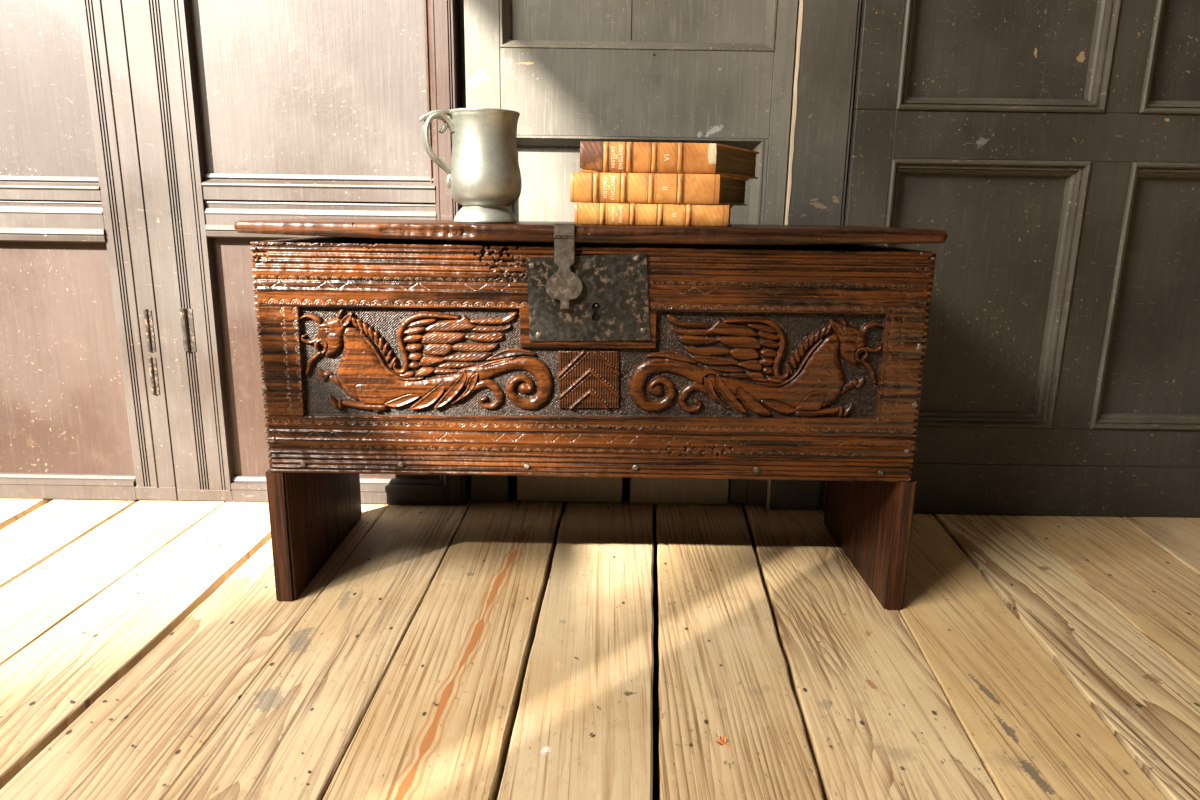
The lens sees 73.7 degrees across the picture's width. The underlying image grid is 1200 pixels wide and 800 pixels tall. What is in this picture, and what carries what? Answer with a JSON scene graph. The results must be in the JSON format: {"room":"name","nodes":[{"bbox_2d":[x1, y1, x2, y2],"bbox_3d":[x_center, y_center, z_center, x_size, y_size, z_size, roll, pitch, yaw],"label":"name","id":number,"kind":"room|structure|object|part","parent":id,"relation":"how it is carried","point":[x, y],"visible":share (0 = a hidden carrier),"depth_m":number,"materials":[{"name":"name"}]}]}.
{"room":"wood-paneled room","nodes":[
{"label":"wood-paneled room","id":0,"kind":"room"},
{"bbox_2d":[0,498,1199,799],"bbox_3d":[0.065,0.675,-0.242,3.650,0.101,4.020,1,13,0],"label":"floor","id":1,"kind":"structure","parent":0,"point":[627,590],"depth_m":1.01,"materials":[{"name":"beige wood"}]},
{"bbox_2d":[234,218,946,609],"bbox_3d":[-0.015,-0.002,1.246,0.913,0.536,0.353,1,13,0],"label":"chest","id":2,"kind":"object","parent":1,"relation":"on","point":[388,346],"visible":1,"depth_m":1.07,"materials":[{"name":"brown wood"}]},
{"bbox_2d":[419,108,521,222],"bbox_3d":[-0.170,-0.311,1.073,0.129,0.142,0.098,1,13,0],"label":"mug","id":3,"kind":"object","parent":2,"relation":"on","point":[484,176],"visible":1,"depth_m":1.03,"materials":[{"name":"silver metal"}]},
{"bbox_3d":[-0.209,-0.333,1.044,0.044,0.081,0.025,-5,14,-22],"label":"handle","id":4,"kind":"part","parent":3,"relation":"part of","materials":[{"name":"grey metal"}]},
{"bbox_3d":[-0.014,-0.134,1.046,0.163,0.116,0.002,1,13,0],"label":"lock plate","id":5,"kind":"part","parent":2,"relation":"part of","materials":[{"name":"metal"}]},
{"bbox_3d":[-0.011,-0.251,1.188,0.913,0.022,0.351,1,13,0],"label":"lid","id":6,"kind":"part","parent":2,"relation":"part of","materials":[{"name":"brown wood"}]},
{"bbox_2d":[574,203,732,226],"bbox_3d":[0.080,-0.255,1.100,0.225,0.028,0.131,1,13,0],"label":"book","id":7,"kind":"object","parent":2,"relation":"on","point":[584,213],"visible":1,"depth_m":1.04,"materials":[{"name":"orange leather"}]},
{"bbox_2d":[570,172,747,205],"bbox_3d":[0.087,-0.286,1.090,0.249,0.037,0.133,1,13,1],"label":"book","id":8,"kind":"object","parent":7,"relation":"on","point":[585,187],"visible":1,"depth_m":1.03,"materials":[{"name":"orange leather"}]},
{"bbox_2d":[580,141,758,178],"bbox_3d":[0.102,-0.325,1.090,0.255,0.038,0.143,1,13,0],"label":"book","id":9,"kind":"object","parent":8,"relation":"on","point":[595,156],"visible":1,"depth_m":1.02,"materials":[{"name":"brown leather"}]},
{"bbox_2d":[49,520,1179,785],"bbox_3d":[-0.078,0.303,1.103,1.608,0.002,0.671,1,13,0],"label":"floor nails","id":10,"kind":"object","parent":1,"relation":"on","point":[71,701],"depth_m":0.90,"materials":[{"name":"brown metal"}]},
{"bbox_2d":[715,735,732,748],"bbox_3d":[0.132,0.363,0.853,0.022,0.006,0.014,5,14,16],"label":"dried leaf","id":11,"kind":"object","parent":1,"relation":"on","point":[723,740],"visible":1,"depth_m":0.85,"materials":[{"name":"orange plant"}]},
{"bbox_2d":[460,0,743,510],"bbox_3d":[0.042,-1.117,1.368,3.950,2.750,0.065,1,13,0],"label":"wall","id":12,"kind":"structure","parent":0,"point":[462,34],"depth_m":1.45,"materials":[{"name":"paint"}]},
{"bbox_2d":[0,0,177,499],"bbox_3d":[-1.193,-0.607,1.369,0.796,1.619,0.065,1,13,0],"label":"wall panel","id":13,"kind":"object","parent":12,"relation":"in","point":[84,415],"depth_m":1.44,"materials":[{"name":"brown paint"}]},
{"bbox_3d":[-1.193,-0.841,1.324,0.655,0.910,0.044,1,13,0],"label":"panel","id":14,"kind":"part","parent":13,"relation":"part of","materials":[{"name":"paint"}]},
{"bbox_3d":[-1.198,-0.344,1.431,0.649,0.113,0.064,1,13,0],"label":"rail","id":15,"kind":"part","parent":13,"relation":"part of","materials":[{"name":"brown paint"}]},
{"bbox_3d":[-1.204,-0.080,1.504,0.655,0.444,0.044,1,13,0],"label":"panel","id":16,"kind":"part","parent":13,"relation":"part of","materials":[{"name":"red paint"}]},
{"bbox_3d":[-1.208,0.158,1.550,0.645,0.048,0.062,1,13,0],"label":"rail","id":17,"kind":"part","parent":13,"relation":"part of","materials":[{"name":"brown paint"}]},
{"bbox_3d":[-0.846,0.171,1.553,0.078,0.026,0.060,1,13,0],"label":"rail","id":18,"kind":"part","parent":13,"relation":"part of","materials":[{"name":"brown paint"}]},
{"bbox_2d":[122,0,470,504],"bbox_3d":[-0.519,-0.596,1.368,0.551,1.619,0.067,1,13,0],"label":"wall panel","id":19,"kind":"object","parent":12,"relation":"in","point":[244,109],"depth_m":1.39,"materials":[{"name":"brown paint"}]},
{"bbox_3d":[-0.753,0.175,1.554,0.105,0.022,0.060,1,13,0],"label":"rail","id":20,"kind":"part","parent":19,"relation":"part of","materials":[{"name":"brown paint"}]},
{"bbox_3d":[-0.489,-0.835,1.323,0.403,0.901,0.044,1,13,0],"label":"panel","id":21,"kind":"part","parent":19,"relation":"part of","materials":[{"name":"brown paint"}]},
{"bbox_3d":[-0.491,-0.344,1.429,0.405,0.110,0.064,1,13,0],"label":"rail","id":22,"kind":"part","parent":19,"relation":"part of","materials":[{"name":"brown paint"}]},
{"bbox_3d":[-0.500,-0.076,1.502,0.403,0.455,0.044,1,13,0],"label":"panel","id":23,"kind":"part","parent":19,"relation":"part of","materials":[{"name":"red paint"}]},
{"bbox_3d":[-0.498,0.168,1.550,0.405,0.049,0.062,1,13,0],"label":"rail","id":24,"kind":"part","parent":19,"relation":"part of","materials":[{"name":"brown paint"}]},
{"bbox_2d":[471,475,767,504],"bbox_3d":[0.105,0.136,1.555,0.713,0.126,0.043,1,13,0],"label":"wall panel","id":25,"kind":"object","parent":12,"relation":"attached to","point":[483,488],"depth_m":1.55,"materials":[{"name":"black wood"}]},
{"bbox_2d":[464,0,797,224],"bbox_3d":[0.051,-0.653,1.362,0.558,1.490,0.050,1,13,0],"label":"door","id":26,"kind":"structure","parent":12,"relation":"in","point":[573,71],"depth_m":1.37,"materials":[{"name":"grey paint"}]},
{"bbox_3d":[0.053,-0.216,1.476,0.464,0.516,0.023,1,13,0],"label":"panel","id":27,"kind":"part","parent":26,"relation":"part of","materials":[{"name":"grey paint"}]},
{"bbox_3d":[0.062,-0.529,1.392,0.464,0.141,0.048,1,13,0],"label":"rail","id":28,"kind":"part","parent":26,"relation":"part of","materials":[{"name":"grey paint"}]},
{"bbox_3d":[0.053,-0.211,1.453,0.456,0.508,0.025,1,13,0],"label":"moulding","id":29,"kind":"part","parent":26,"relation":"part of","materials":[{"name":"grey wood"}]},
{"bbox_3d":[0.068,-0.926,1.285,0.464,0.681,0.025,1,13,0],"label":"moulding","id":30,"kind":"part","parent":26,"relation":"part of","materials":[{"name":"grey wood"}]},
{"bbox_3d":[0.068,-0.932,1.308,0.472,0.689,0.023,1,13,0],"label":"panel","id":31,"kind":"part","parent":26,"relation":"part of","materials":[{"name":"grey paint"}]},
{"bbox_3d":[0.285,-0.210,1.466,0.008,0.507,0.048,1,13,0],"label":"rail","id":32,"kind":"part","parent":26,"relation":"part of","materials":[{"name":"grey paint"}]},
{"bbox_2d":[766,0,860,509],"bbox_3d":[0.382,-0.584,1.373,0.104,1.620,0.058,1,13,0],"label":"trim","id":33,"kind":"structure","parent":12,"relation":"attached to","point":[827,31],"depth_m":1.37,"materials":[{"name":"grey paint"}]},
{"bbox_2d":[820,0,1199,517],"bbox_3d":[1.032,-0.573,1.365,1.194,1.618,0.074,1,13,0],"label":"wall panel","id":34,"kind":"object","parent":12,"relation":"in","point":[1054,145],"depth_m":1.42,"materials":[{"name":"paint"}]},
{"bbox_3d":[0.667,-0.191,1.470,0.349,0.482,0.043,1,13,0],"label":"panel","id":35,"kind":"part","parent":34,"relation":"part of","materials":[{"name":"paint"}]},
{"bbox_3d":[0.667,-0.183,1.435,0.341,0.474,0.030,1,13,0],"label":"moulding","id":36,"kind":"part","parent":34,"relation":"part of","materials":[{"name":"grey wood"}]},
{"bbox_3d":[0.682,-0.875,1.309,0.360,0.782,0.043,1,13,0],"label":"panel","id":37,"kind":"part","parent":34,"relation":"part of","materials":[{"name":"paint"}]},
{"bbox_3d":[0.682,-0.867,1.274,0.352,0.774,0.030,1,13,0],"label":"moulding","id":38,"kind":"part","parent":34,"relation":"part of","materials":[{"name":"grey wood"}]},
{"bbox_3d":[1.004,-0.453,1.396,1.006,0.079,0.068,1,13,0],"label":"rail","id":39,"kind":"part","parent":34,"relation":"part of","materials":[{"name":"paint"}]},
{"bbox_3d":[0.995,0.165,1.542,1.006,0.100,0.068,1,13,0],"label":"rail","id":40,"kind":"part","parent":34,"relation":"part of","materials":[{"name":"paint"}]},
{"bbox_3d":[0.996,0.082,1.522,1.006,0.071,0.068,1,13,0],"label":"rail","id":41,"kind":"part","parent":34,"relation":"part of","materials":[{"name":"paint"}]},
{"bbox_3d":[1.206,-0.175,1.435,0.593,0.474,0.030,1,13,0],"label":"moulding","id":42,"kind":"part","parent":34,"relation":"part of","materials":[{"name":"grey wood"}]},
{"bbox_3d":[1.206,-0.183,1.470,0.601,0.482,0.043,1,13,0],"label":"panel","id":43,"kind":"part","parent":34,"relation":"part of","materials":[{"name":"paint"}]},
{"bbox_3d":[1.215,-0.867,1.309,0.604,0.782,0.043,1,13,0],"label":"panel","id":44,"kind":"part","parent":34,"relation":"part of","materials":[{"name":"paint"}]},
{"bbox_3d":[1.215,-0.859,1.274,0.596,0.774,0.030,1,13,0],"label":"moulding","id":45,"kind":"part","parent":34,"relation":"part of","materials":[{"name":"grey wood"}]}
]}

